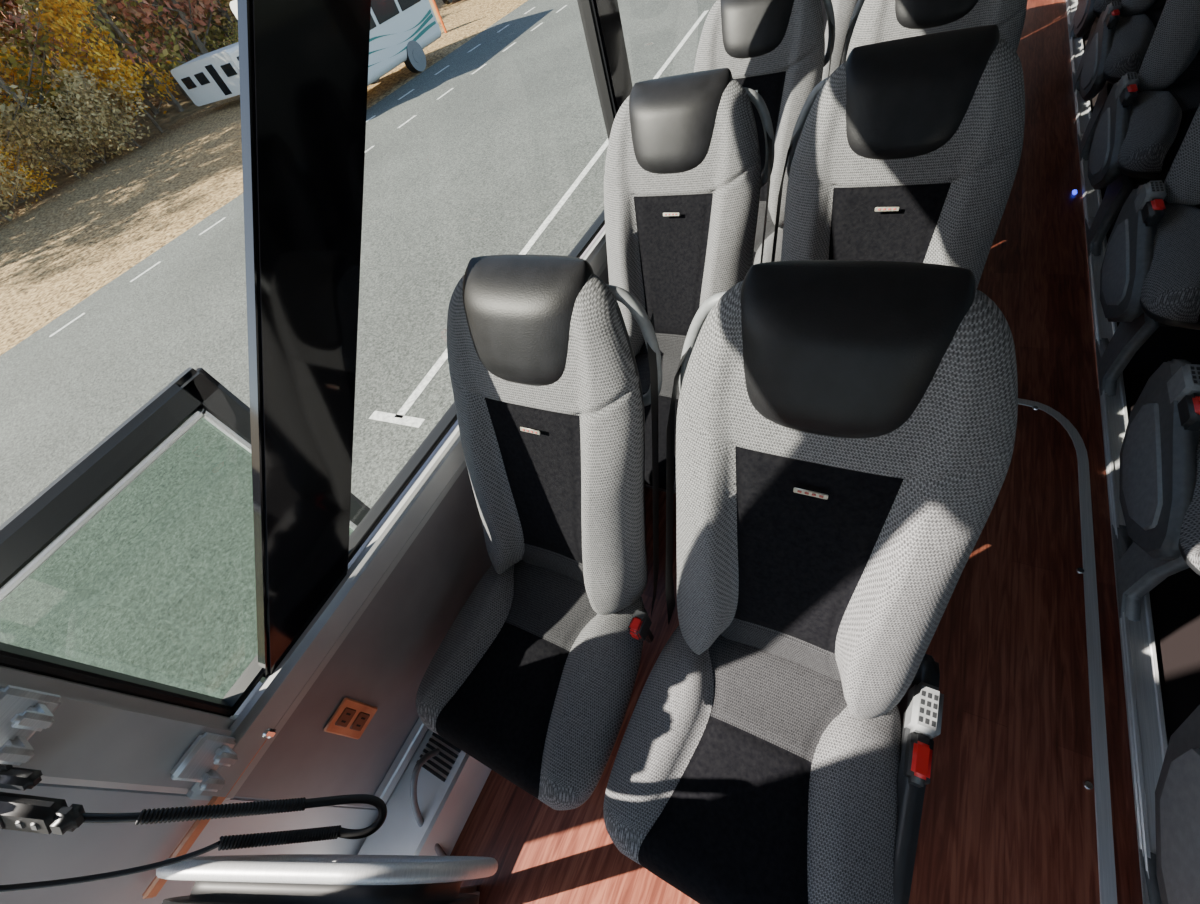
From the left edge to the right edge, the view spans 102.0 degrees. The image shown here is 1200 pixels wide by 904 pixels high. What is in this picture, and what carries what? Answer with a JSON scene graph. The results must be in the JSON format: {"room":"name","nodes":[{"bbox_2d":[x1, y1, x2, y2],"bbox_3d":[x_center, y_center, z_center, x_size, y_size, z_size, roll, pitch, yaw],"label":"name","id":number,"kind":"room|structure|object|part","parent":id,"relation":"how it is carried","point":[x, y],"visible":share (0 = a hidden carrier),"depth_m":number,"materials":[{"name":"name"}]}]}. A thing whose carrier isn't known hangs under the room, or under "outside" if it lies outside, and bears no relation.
{"room":"bus interior","nodes":[
{"label":"bus interior","id":0,"kind":"room"},
{"bbox_2d":[0,367,369,587],"bbox_3d":[-0.817,0.912,1.615,0.040,2.220,1.120,13,58,27],"label":"frame","id":1,"kind":"object","parent":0,"point":[39,522],"visible":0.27,"depth_m":0.94,"materials":[{"name":"grey plastic"}]},
{"bbox_2d":[0,417,353,698],"bbox_3d":[-0.817,0.912,1.615,0.001,2.120,1.020,13,58,27],"label":"glass","id":2,"kind":"object","parent":1,"relation":"attached to","point":[159,585],"visible":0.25,"depth_m":1.06,"materials":[{"name":"green glass"}]},
{"bbox_2d":[0,409,356,601],"bbox_3d":[-0.800,0.916,1.606,0.014,2.090,0.990,13,58,27],"label":"trim","id":3,"kind":"structure","parent":1,"relation":"attached to","point":[14,582],"depth_m":0.95,"materials":[{"name":"metal"}]},
{"bbox_2d":[0,225,608,903],"bbox_3d":[0.424,-1.757,2.039,0.070,2.450,9.400,13,58,27],"label":"wall","id":4,"kind":"structure","parent":0,"point":[382,663],"depth_m":1.06,"materials":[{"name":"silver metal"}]},
{"bbox_2d":[0,685,61,765],"bbox_3d":[-0.721,0.338,0.598,0.060,0.070,0.070,13,58,27],"label":"coat hook","id":5,"kind":"object","parent":4,"relation":"attached to","point":[24,712],"visible":1,"depth_m":0.60,"materials":[{"name":"metal"}]},
{"bbox_2d":[0,764,386,891],"bbox_3d":[-0.565,0.489,0.664,0.402,0.338,0.125,-15,50,7],"label":"cable","id":6,"kind":"object","parent":5,"relation":"hanging from","point":[18,812],"visible":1,"depth_m":0.63,"materials":[{"name":"black rubber"}]},
{"bbox_3d":[-0.616,0.456,0.606,0.062,0.048,0.011,-10,50,11],"label":"cord","id":7,"kind":"part","parent":6,"relation":"part of","materials":[{"name":"black rubber"}]},
{"bbox_2d":[0,665,238,793],"bbox_3d":[-0.839,0.199,0.444,0.060,1.240,0.120,13,58,27],"label":"door panel","id":8,"kind":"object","parent":4,"relation":"attached to","point":[98,737],"depth_m":0.71,"materials":[{"name":"grey plastic"}]},
{"bbox_2d":[170,732,237,791],"bbox_3d":[-0.651,0.520,0.812,0.060,0.070,0.070,13,58,27],"label":"coat hook","id":9,"kind":"object","parent":4,"relation":"attached to","point":[200,762],"visible":1,"depth_m":0.81,"materials":[{"name":"metal"}]},
{"bbox_2d":[142,728,275,898],"bbox_3d":[-0.676,0.622,0.852,0.020,0.026,0.268,13,58,27],"label":"strap","id":10,"kind":"object","parent":4,"relation":"attached to","point":[155,886],"visible":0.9,"depth_m":0.83,"materials":[{"name":"tan leather"},{"name":"steel"}]},
{"bbox_2d":[237,0,370,682],"bbox_3d":[-0.490,-0.411,0.837,0.037,1.080,1.361,13,58,27],"label":"window pillar","id":11,"kind":"structure","parent":4,"relation":"attached to","point":[303,64],"depth_m":0.83,"materials":[{"name":"black plastic"}]},
{"bbox_2d":[0,0,614,716],"bbox_3d":[-0.428,-0.548,0.928,0.042,1.045,1.840,13,58,27],"label":"gasket","id":12,"kind":"object","parent":4,"relation":"attached to","point":[11,656],"visible":0.5,"depth_m":0.90,"materials":[{"name":"black rubber"}]},
{"bbox_2d":[324,697,377,738],"bbox_3d":[-0.559,0.604,1.098,0.009,0.120,0.072,13,58,27],"label":"wall outlet","id":13,"kind":"object","parent":4,"relation":"attached to","point":[352,717],"visible":1,"depth_m":1.09,"materials":[{"name":"orange plastic"}]},
{"bbox_2d":[186,229,607,800],"bbox_3d":[0.910,-2.316,2.636,0.040,0.100,7.560,13,58,27],"label":"trim","id":14,"kind":"structure","parent":4,"relation":"attached to","point":[280,694],"depth_m":1.00,"materials":[{"name":"grey plastic"}]},
{"bbox_2d":[374,717,427,803],"bbox_3d":[1.041,-2.041,2.991,0.025,0.035,7.540,13,58,27],"label":"trim","id":15,"kind":"structure","parent":4,"relation":"attached to","point":[416,735],"depth_m":1.25,"materials":[{"name":"metal"}]},
{"bbox_2d":[591,0,632,116],"bbox_3d":[0.755,-2.693,2.242,0.057,1.100,3.740,13,58,27],"label":"trim","id":16,"kind":"structure","parent":4,"relation":"attached to","point":[606,12],"depth_m":1.47,"materials":[{"name":"black plastic"}]},
{"bbox_2d":[450,0,1199,903],"bbox_3d":[1.795,-0.925,2.174,2.520,0.060,9.400,13,58,27],"label":"floor","id":17,"kind":"structure","parent":0,"point":[1008,816],"depth_m":1.26,"materials":[{"name":"brown wood"}]},
{"bbox_2d":[156,854,497,903],"bbox_3d":[-0.346,0.861,0.900,0.491,0.821,0.181,-9,51,12],"label":"table","id":18,"kind":"object","parent":17,"relation":"on","point":[272,878],"visible":0.97,"depth_m":0.66,"materials":[{"name":"plastic"}]},
{"bbox_3d":[-0.388,0.966,1.016,0.040,0.540,0.060,-9,51,12],"label":"post","id":19,"kind":"part","parent":18,"relation":"part of","materials":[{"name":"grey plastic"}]},
{"bbox_2d":[357,729,490,855],"bbox_3d":[-0.473,0.960,1.236,0.176,0.257,0.520,13,58,27],"label":"box","id":20,"kind":"object","parent":17,"relation":"on","point":[432,801],"visible":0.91,"depth_m":1.24,"materials":[{"name":"grey plastic"}]},
{"bbox_2d":[416,732,460,781],"bbox_3d":[-0.419,0.791,1.287,0.100,0.005,0.105,13,58,27],"label":"grille","id":21,"kind":"object","parent":20,"relation":"attached to","point":[442,767],"depth_m":1.27,"materials":[{"name":"grey plastic"}]},
{"bbox_2d":[416,254,662,809],"bbox_3d":[-0.134,0.274,1.098,0.508,1.118,0.776,13,58,27],"label":"seat","id":22,"kind":"object","parent":17,"relation":"on","point":[534,677],"visible":1,"depth_m":1.00,"materials":[{"name":"grey woven fabric"},{"name":"black fabric"},{"name":"black leather"}]},
{"bbox_2d":[416,560,643,809],"bbox_3d":[-0.158,0.488,1.151,0.500,0.163,0.465,13,58,27],"label":"cushion","id":23,"kind":"object","parent":22,"relation":"on","point":[532,683],"depth_m":1.07,"materials":[{"name":"grey fabric"}]},
{"bbox_3d":[-0.116,0.013,1.023,0.448,0.676,0.390,13,58,27],"label":"backrest","id":24,"kind":"part","parent":22,"relation":"part of","materials":[{"name":"grey fabric"}]},
{"bbox_3d":[0.065,-0.187,0.857,0.071,0.216,0.113,-19,49,4],"label":"grab handle","id":25,"kind":"part","parent":22,"relation":"part of","materials":[{"name":"grey plastic"}]},
{"bbox_2d":[604,68,774,493],"bbox_3d":[0.195,-0.328,1.465,0.508,1.118,0.776,13,58,27],"label":"seat","id":26,"kind":"object","parent":17,"relation":"on","point":[683,180],"visible":0.64,"depth_m":1.29,"materials":[{"name":"grey woven fabric"},{"name":"black fabric"},{"name":"black leather"}]},
{"bbox_2d":[635,353,680,493],"bbox_3d":[0.171,-0.114,1.518,0.500,0.163,0.465,13,58,27],"label":"cushion","id":27,"kind":"object","parent":26,"relation":"on","point":[670,361],"depth_m":1.46,"materials":[{"name":"grey fabric"}]},
{"bbox_3d":[0.213,-0.589,1.390,0.448,0.676,0.390,13,58,27],"label":"backrest","id":28,"kind":"part","parent":26,"relation":"part of","materials":[{"name":"grey fabric"}]},
{"bbox_3d":[0.394,-0.789,1.223,0.071,0.216,0.113,-19,49,4],"label":"grab handle","id":29,"kind":"part","parent":26,"relation":"part of","materials":[{"name":"grey plastic"}]},
{"bbox_2d":[694,0,834,264],"bbox_3d":[0.524,-0.930,1.831,0.508,1.118,0.776,13,58,27],"label":"seat","id":30,"kind":"object","parent":17,"relation":"on","point":[775,49],"visible":0.41,"depth_m":1.63,"materials":[{"name":"woven grey fabric"},{"name":"black leather"},{"name":"plastic"}]},
{"bbox_2d":[752,221,782,264],"bbox_3d":[0.500,-0.716,1.884,0.500,0.163,0.465,13,58,27],"label":"cushion","id":31,"kind":"object","parent":30,"relation":"on","point":[770,226],"depth_m":1.80,"materials":[{"name":"grey fabric"}]},
{"bbox_3d":[0.723,-1.391,1.590,0.071,0.216,0.113,-19,49,4],"label":"grab handle","id":32,"kind":"part","parent":30,"relation":"part of","materials":[{"name":"grey plastic"}]},
{"bbox_2d":[603,260,1017,903],"bbox_3d":[0.319,0.377,0.862,0.518,1.118,0.769,13,58,27],"label":"seat","id":33,"kind":"object","parent":17,"relation":"on","point":[846,429],"visible":1,"depth_m":0.77,"materials":[{"name":"woven grey fabric"},{"name":"black leather"},{"name":"plastic"}]},
{"bbox_3d":[0.176,-0.161,0.798,0.113,0.216,0.071,-29,49,-5],"label":"grab handle","id":34,"kind":"part","parent":33,"relation":"part of","materials":[{"name":"grey plastic"}]},
{"bbox_2d":[603,626,901,903],"bbox_3d":[0.288,0.591,0.918,0.500,0.163,0.465,13,58,27],"label":"cushion","id":35,"kind":"object","parent":33,"relation":"on","point":[743,771],"depth_m":0.86,"materials":[{"name":"grey fabric"}]},
{"bbox_3d":[0.330,0.116,0.790,0.448,0.676,0.390,13,58,27],"label":"backrest","id":36,"kind":"part","parent":33,"relation":"part of","materials":[{"name":"grey fabric"}]},
{"bbox_3d":[0.538,0.609,0.864,0.047,0.294,0.472,13,58,27],"label":"panel","id":37,"kind":"part","parent":33,"relation":"part of","materials":[{"name":"grey plastic"}]},
{"bbox_2d":[820,0,857,79],"bbox_3d":[0.854,-1.532,2.198,0.508,1.118,0.776,13,58,27],"label":"seat","id":38,"kind":"object","parent":17,"relation":"on","point":[843,9],"visible":0.02,"depth_m":2.01,"materials":[{"name":"grey fabric"}]},
{"bbox_2d":[771,25,1024,288],"bbox_3d":[0.648,-0.225,1.229,0.518,1.118,0.769,13,58,27],"label":"seat","id":39,"kind":"object","parent":17,"relation":"on","point":[910,150],"visible":0.55,"depth_m":1.02,"materials":[{"name":"woven grey fabric"},{"name":"black leather"},{"name":"plastic"}]},
{"bbox_3d":[0.505,-0.763,1.165,0.113,0.216,0.071,-29,49,-5],"label":"grab handle","id":40,"kind":"part","parent":39,"relation":"part of","materials":[{"name":"grey plastic"}]},
{"bbox_2d":[839,0,1026,65],"bbox_3d":[0.977,-0.827,1.596,0.518,1.118,0.769,13,58,27],"label":"seat","id":41,"kind":"object","parent":17,"relation":"on","point":[872,21],"visible":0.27,"depth_m":1.39,"materials":[{"name":"woven grey fabric"},{"name":"black leather"},{"name":"plastic"}]},
{"bbox_3d":[0.835,-1.365,1.532,0.113,0.216,0.071,-29,49,-5],"label":"grab handle","id":42,"kind":"part","parent":41,"relation":"part of","materials":[{"name":"grey plastic"}]},
{"bbox_2d":[1032,406,1093,789],"bbox_3d":[1.188,0.485,1.218,0.081,0.004,1.620,10,57,25],"label":"bolts","id":43,"kind":"object","parent":17,"relation":"on","point":[1087,784],"visible":1,"depth_m":1.07,"materials":[{"name":"silver metal"}]},
{"bbox_2d":[1018,398,1116,903],"bbox_3d":[0.909,0.793,1.068,0.329,0.003,2.548,13,58,27],"label":"trim","id":44,"kind":"structure","parent":17,"relation":"on","point":[1104,829],"depth_m":1.17,"materials":[{"name":"metal"}]},
{"bbox_2d":[1066,0,1167,903],"bbox_3d":[2.257,-1.267,2.237,0.060,0.018,8.380,13,58,27],"label":"trim","id":45,"kind":"structure","parent":17,"relation":"on","point":[1148,745],"depth_m":1.19,"materials":[{"name":"metal"}]},
{"bbox_2d":[1068,9,1076,39],"bbox_3d":[3.098,-3.131,2.707,0.518,1.118,0.769,13,58,27],"label":"seat","id":46,"kind":"object","parent":45,"relation":"on","point":[1071,25],"visible":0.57,"depth_m":3.06,"materials":[{"name":"grey plastic"}]},
{"bbox_2d":[1072,0,1122,91],"bbox_3d":[2.768,-2.529,2.341,0.518,1.118,0.769,13,58,27],"label":"seat","id":47,"kind":"object","parent":45,"relation":"on","point":[1088,12],"visible":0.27,"depth_m":2.54,"materials":[{"name":"grey fabric"}]},
{"bbox_3d":[2.578,-2.391,2.556,0.047,0.294,0.472,13,58,27],"label":"panel","id":48,"kind":"part","parent":47,"relation":"part of","materials":[{"name":"grey plastic"}]},
{"bbox_3d":[2.666,-2.170,2.651,0.035,0.270,0.290,13,58,27],"label":"leg","id":49,"kind":"part","parent":47,"relation":"part of","materials":[{"name":"grey plastic"}]},
{"bbox_2d":[1093,0,1122,19],"bbox_3d":[2.754,-2.312,2.388,0.500,0.163,0.465,13,58,27],"label":"cushion","id":50,"kind":"object","parent":47,"relation":"on","point":[1099,6],"depth_m":2.41,"materials":[{"name":"grey fabric"}]},
{"bbox_2d":[1078,0,1166,160],"bbox_3d":[2.439,-1.927,1.974,0.518,1.118,0.769,13,58,27],"label":"seat","id":51,"kind":"object","parent":45,"relation":"on","point":[1116,48],"visible":0.6,"depth_m":2.10,"materials":[{"name":"grey woven fabric"},{"name":"black leather"},{"name":"dark plastic"}]},
{"bbox_3d":[2.337,-1.568,2.284,0.035,0.270,0.290,13,58,27],"label":"leg","id":52,"kind":"part","parent":51,"relation":"part of","materials":[{"name":"grey plastic"}]},
{"bbox_3d":[2.249,-1.789,2.189,0.047,0.294,0.472,13,58,27],"label":"panel","id":53,"kind":"part","parent":51,"relation":"part of","materials":[{"name":"grey plastic"}]},
{"bbox_2d":[1103,5,1164,83],"bbox_3d":[2.424,-1.710,2.021,0.500,0.163,0.465,13,58,27],"label":"cushion","id":54,"kind":"object","parent":51,"relation":"on","point":[1126,41],"depth_m":2.06,"materials":[{"name":"grey fabric"}]},
{"bbox_3d":[2.466,-2.185,1.893,0.448,0.676,0.390,13,58,27],"label":"backrest","id":55,"kind":"part","parent":51,"relation":"part of","materials":[{"name":"grey fabric"}]},
{"bbox_2d":[1085,0,1199,256],"bbox_3d":[2.110,-1.325,1.607,0.518,1.118,0.769,13,58,27],"label":"seat","id":56,"kind":"object","parent":45,"relation":"on","point":[1137,138],"visible":0.88,"depth_m":1.71,"materials":[{"name":"grey woven fabric"},{"name":"black leather"},{"name":"dark plastic"}]},
{"bbox_3d":[2.007,-0.966,1.917,0.035,0.270,0.290,13,58,27],"label":"leg","id":57,"kind":"part","parent":56,"relation":"part of","materials":[{"name":"grey plastic"}]},
{"bbox_3d":[1.920,-1.187,1.822,0.047,0.294,0.472,13,58,27],"label":"panel","id":58,"kind":"part","parent":56,"relation":"part of","materials":[{"name":"grey plastic"}]},
{"bbox_2d":[1118,79,1199,180],"bbox_3d":[2.095,-1.108,1.654,0.500,0.163,0.465,13,58,27],"label":"cushion","id":59,"kind":"object","parent":56,"relation":"on","point":[1154,122],"depth_m":1.68,"materials":[{"name":"grey fabric"}]},
{"bbox_3d":[2.137,-1.583,1.526,0.448,0.676,0.390,13,58,27],"label":"backrest","id":60,"kind":"part","parent":56,"relation":"part of","materials":[{"name":"grey fabric"}]},
{"bbox_2d":[1095,104,1199,395],"bbox_3d":[1.781,-0.723,1.240,0.518,1.118,0.769,13,58,27],"label":"seat","id":61,"kind":"object","parent":45,"relation":"on","point":[1150,274],"visible":1,"depth_m":1.38,"materials":[{"name":"grey woven fabric"},{"name":"black leather"},{"name":"dark plastic"}]},
{"bbox_3d":[1.678,-0.364,1.551,0.035,0.270,0.290,13,58,27],"label":"leg","id":62,"kind":"part","parent":61,"relation":"part of","materials":[{"name":"grey plastic"}]},
{"bbox_3d":[1.590,-0.585,1.456,0.047,0.294,0.472,13,58,27],"label":"panel","id":63,"kind":"part","parent":61,"relation":"part of","materials":[{"name":"grey plastic"}]},
{"bbox_2d":[1140,203,1199,329],"bbox_3d":[1.766,-0.506,1.288,0.500,0.163,0.465,13,58,27],"label":"cushion","id":64,"kind":"object","parent":61,"relation":"on","point":[1169,237],"depth_m":1.32,"materials":[{"name":"grey fabric"}]},
{"bbox_3d":[1.808,-0.981,1.160,0.448,0.676,0.390,13,58,27],"label":"backrest","id":65,"kind":"part","parent":61,"relation":"part of","materials":[{"name":"grey fabric"}]},
{"bbox_2d":[1112,359,1199,621],"bbox_3d":[1.451,-0.121,0.874,0.518,1.118,0.769,13,58,27],"label":"seat","id":66,"kind":"object","parent":45,"relation":"on","point":[1159,494],"visible":1,"depth_m":1.07,"materials":[{"name":"grey woven fabric"},{"name":"black leather"},{"name":"dark plastic"}]},
{"bbox_3d":[1.349,0.238,1.184,0.035,0.270,0.290,13,58,27],"label":"leg","id":67,"kind":"part","parent":66,"relation":"part of","materials":[{"name":"grey plastic"}]},
{"bbox_2d":[1178,437,1199,574],"bbox_3d":[1.437,0.096,0.921,0.500,0.163,0.465,13,58,27],"label":"cushion","id":68,"kind":"object","parent":66,"relation":"on","point":[1188,447],"depth_m":0.98,"materials":[{"name":"grey fabric"}]},
{"bbox_2d":[1139,705,1199,903],"bbox_3d":[1.122,0.481,0.507,0.518,1.118,0.769,13,58,27],"label":"seat","id":69,"kind":"object","parent":45,"relation":"on","point":[1174,870],"visible":1,"depth_m":0.80,"materials":[{"name":"grey woven fabric"},{"name":"black leather"},{"name":"dark plastic"}]},
{"bbox_3d":[1.020,0.840,0.817,0.035,0.270,0.290,13,58,27],"label":"leg","id":70,"kind":"part","parent":69,"relation":"part of","materials":[{"name":"grey plastic"}]},
{"label":"outside","id":71,"kind":"structure","parent":0,"visible":0},
{"bbox_2d":[0,0,716,525],"bbox_3d":[24.278,-1.546,-3.118,75.600,0.001,140.000,13,58,27],"label":"parking lot","id":72,"kind":"structure","parent":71,"point":[479,167],"depth_m":8.01,"materials":[{"name":"grey asphalt"}]},
{"bbox_2d":[49,5,708,427],"bbox_3d":[-1.451,-10.053,12.379,10.393,0.001,50.003,13,58,27],"label":"road markings","id":73,"kind":"object","parent":72,"relation":"on","point":[399,418],"visible":0.85,"depth_m":6.56,"materials":[{"name":"paint"}]},
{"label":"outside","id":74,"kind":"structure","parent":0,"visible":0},
{"bbox_2d":[0,0,527,355],"bbox_3d":[-14.994,-10.541,17.372,18.000,0.001,140.000,13,58,27],"label":"ground","id":75,"kind":"structure","parent":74,"point":[85,233],"depth_m":14.80,"materials":[{"name":"brown soil"}]},
{"bbox_2d":[0,129,51,223],"bbox_3d":[-22.804,-10.039,17.451,3.919,3.869,4.372,1,53,19],"label":"shrub","id":76,"kind":"object","parent":75,"relation":"on","point":[15,173],"visible":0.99,"depth_m":18.09,"materials":[{"name":"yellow plant"}]},
{"bbox_2d":[0,132,58,202],"bbox_3d":[-22.892,-11.040,19.082,2.553,2.449,2.779,22,63,32],"label":"shrub","id":77,"kind":"object","parent":75,"relation":"on","point":[12,164],"visible":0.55,"depth_m":19.19,"materials":[{"name":"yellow plant"}]},
{"bbox_2d":[0,94,95,179],"bbox_3d":[-22.569,-12.538,19.589,3.334,3.447,3.681,-37,51,-12],"label":"shrub","id":78,"kind":"object","parent":75,"relation":"on","point":[29,148],"visible":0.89,"depth_m":19.25,"materials":[{"name":"green plant"}]},
{"bbox_2d":[13,82,121,169],"bbox_3d":[-22.147,-13.251,20.246,3.152,3.044,3.501,15,59,28],"label":"shrub","id":79,"kind":"object","parent":75,"relation":"on","point":[68,134],"visible":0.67,"depth_m":20.05,"materials":[{"name":"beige plant"}]},
{"bbox_2d":[17,0,179,132],"bbox_3d":[-21.559,-16.451,20.677,5.159,5.972,3.832,-7,51,14],"label":"autumn tree","id":80,"kind":"object","parent":75,"relation":"on","point":[70,18],"visible":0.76,"depth_m":19.99,"materials":[{"name":"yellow plant"}]},
{"bbox_2d":[43,52,155,157],"bbox_3d":[-20.592,-14.385,20.215,4.346,3.761,3.871,12,58,27],"label":"shrub","id":81,"kind":"object","parent":75,"relation":"on","point":[105,108],"visible":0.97,"depth_m":19.95,"materials":[{"name":"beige plant"}]},
{"bbox_2d":[171,42,239,105],"bbox_3d":[-16.363,-16.457,21.385,4.276,1.749,1.673,8,56,24],"label":"trailer","id":82,"kind":"object","parent":75,"relation":"on","point":[213,76],"visible":0.52,"depth_m":20.76,"materials":[{"name":"white metal"}]},
{"bbox_2d":[213,16,237,47],"bbox_3d":[-17.790,-20.314,24.527,2.733,2.767,2.920,-34,50,-9],"label":"shrub","id":83,"kind":"object","parent":75,"relation":"on","point":[234,26],"visible":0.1,"depth_m":23.97,"materials":[{"name":"green plant"}]},
{"bbox_2d":[213,0,237,39],"bbox_3d":[-16.427,-21.837,24.157,4.481,4.766,5.002,-17,49,6],"label":"shrub","id":84,"kind":"object","parent":75,"relation":"on","point":[227,3],"visible":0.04,"depth_m":23.03,"materials":[{"name":"green plant"}]},
{"bbox_2d":[230,0,441,85],"bbox_3d":[-7.586,-11.987,14.089,2.380,2.900,6.215,10,57,25],"label":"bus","id":85,"kind":"object","parent":75,"relation":"on","point":[400,30],"visible":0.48,"depth_m":14.51,"materials":[{"name":"white metal"}]},
{"bbox_2d":[429,0,446,32],"bbox_3d":[-6.565,-16.611,18.509,1.000,1.250,0.080,-2,52,17],"label":"pole","id":86,"kind":"object","parent":75,"relation":"on","point":[432,2],"visible":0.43,"depth_m":18.39,"materials":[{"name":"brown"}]},
{"bbox_2d":[442,0,451,3],"bbox_3d":[-6.679,-23.823,24.169,1.780,1.420,4.290,4,54,21],"label":"car","id":87,"kind":"object","parent":75,"relation":"on","point":[444,1],"visible":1,"depth_m":24.10,"materials":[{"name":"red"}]},
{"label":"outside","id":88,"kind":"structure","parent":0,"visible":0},
{"bbox_2d":[0,0,236,216],"bbox_3d":[-60.039,-27.911,29.297,78.000,26.000,140.000,13,58,27],"label":"hillside","id":89,"kind":"structure","parent":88,"point":[172,115],"depth_m":24.33,"materials":[{"name":"plant"}]},
{"bbox_2d":[0,45,23,159],"bbox_3d":[-30.573,-19.277,18.506,6.468,15.804,5.490,20,61,30],"label":"autumn tree","id":90,"kind":"object","parent":89,"relation":"on","point":[1,45],"visible":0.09,"depth_m":21.55,"materials":[{"name":"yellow plant"}]},
{"bbox_2d":[0,63,30,202],"bbox_3d":[-25.507,-14.143,15.448,5.161,13.154,6.115,8,56,24],"label":"autumn tree","id":91,"kind":"object","parent":89,"relation":"on","point":[8,108],"visible":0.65,"depth_m":18.59,"materials":[{"name":"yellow plant"}]},
{"bbox_2d":[0,39,67,161],"bbox_3d":[-25.282,-15.755,20.419,5.888,6.884,4.300,-30,50,-6],"label":"autumn tree","id":92,"kind":"object","parent":89,"relation":"on","point":[12,73],"visible":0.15,"depth_m":20.77,"materials":[{"name":"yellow plant"}]},
{"bbox_2d":[0,11,70,159],"bbox_3d":[-26.718,-17.436,17.655,6.482,13.918,5.976,-25,49,-1],"label":"autumn tree","id":93,"kind":"object","parent":89,"relation":"on","point":[23,49],"visible":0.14,"depth_m":21.30,"materials":[{"name":"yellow plant"}]},
{"bbox_2d":[0,0,71,80],"bbox_3d":[-30.109,-23.135,21.352,6.472,15.441,5.070,29,67,34],"label":"autumn tree","id":94,"kind":"object","parent":89,"relation":"on","point":[2,4],"visible":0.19,"depth_m":23.64,"materials":[{"name":"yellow plant"}]},
{"bbox_2d":[0,7,88,168],"bbox_3d":[-24.429,-17.164,17.286,5.712,13.406,5.792,28,66,34],"label":"autumn tree","id":95,"kind":"object","parent":89,"relation":"on","point":[29,36],"visible":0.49,"depth_m":19.50,"materials":[{"name":"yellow plant"}]},
{"bbox_2d":[0,0,137,95],"bbox_3d":[-27.964,-24.301,22.000,5.958,15.029,6.282,-3,52,16],"label":"autumn tree","id":96,"kind":"object","parent":89,"relation":"on","point":[5,24],"visible":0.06,"depth_m":24.37,"materials":[{"name":"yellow plant"}]},
{"bbox_2d":[1,0,159,114],"bbox_3d":[-24.579,-20.642,20.609,5.519,12.064,4.680,5,55,22],"label":"autumn tree","id":97,"kind":"object","parent":89,"relation":"on","point":[106,9],"visible":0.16,"depth_m":22.19,"materials":[{"name":"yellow plant"}]},
{"bbox_2d":[0,1,172,105],"bbox_3d":[-25.088,-22.126,21.064,5.377,13.519,7.866,6,55,23],"label":"autumn tree","id":98,"kind":"object","parent":89,"relation":"on","point":[18,17],"visible":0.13,"depth_m":22.33,"materials":[{"name":"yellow plant"}]},
{"bbox_2d":[14,0,189,111],"bbox_3d":[-23.115,-20.891,20.485,5.525,12.172,5.427,13,58,27],"label":"autumn tree","id":99,"kind":"object","parent":89,"relation":"on","point":[121,37],"visible":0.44,"depth_m":23.11,"materials":[{"name":"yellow plant"}]},
{"bbox_2d":[90,5,143,43],"bbox_3d":[-29.523,-28.111,26.409,5.006,11.226,5.206,-7,51,14],"label":"autumn tree","id":100,"kind":"object","parent":89,"relation":"on","point":[113,5],"visible":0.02,"depth_m":28.91,"materials":[{"name":"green plant"}]},
{"bbox_2d":[92,0,189,98],"bbox_3d":[-23.338,-22.565,21.435,4.208,12.592,5.126,8,56,24],"label":"autumn tree","id":101,"kind":"object","parent":89,"relation":"on","point":[134,24],"visible":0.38,"depth_m":23.87,"materials":[{"name":"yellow plant"}]},
{"bbox_2d":[93,0,220,76],"bbox_3d":[-21.861,-22.819,20.982,7.757,13.163,5.706,-31,50,-7],"label":"autumn tree","id":102,"kind":"object","parent":89,"relation":"on","point":[147,11],"visible":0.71,"depth_m":23.13,"materials":[{"name":"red plant"}]},
{"bbox_2d":[102,0,226,70],"bbox_3d":[-21.282,-23.081,20.380,7.162,14.394,6.383,-3,52,17],"label":"autumn tree","id":103,"kind":"object","parent":89,"relation":"on","point":[201,46],"visible":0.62,"depth_m":23.80,"materials":[{"name":"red plant"}]},
{"bbox_2d":[138,0,237,49],"bbox_3d":[-20.624,-24.240,23.120,6.582,10.947,5.338,-29,49,-5],"label":"autumn tree","id":104,"kind":"object","parent":89,"relation":"on","point":[220,25],"visible":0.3,"depth_m":24.25,"materials":[{"name":"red plant"}]},
{"bbox_2d":[154,2,228,58],"bbox_3d":[-22.873,-24.963,22.712,5.914,13.269,5.809,-32,50,-7],"label":"autumn tree","id":105,"kind":"object","parent":89,"relation":"on","point":[213,32],"visible":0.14,"depth_m":26.11,"materials":[{"name":"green plant"}]},
{"bbox_2d":[178,0,237,40],"bbox_3d":[-20.262,-25.271,22.219,6.651,13.667,6.705,16,60,29],"label":"autumn tree","id":106,"kind":"object","parent":89,"relation":"on","point":[193,3],"visible":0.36,"depth_m":24.51,"materials":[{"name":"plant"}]}
]}

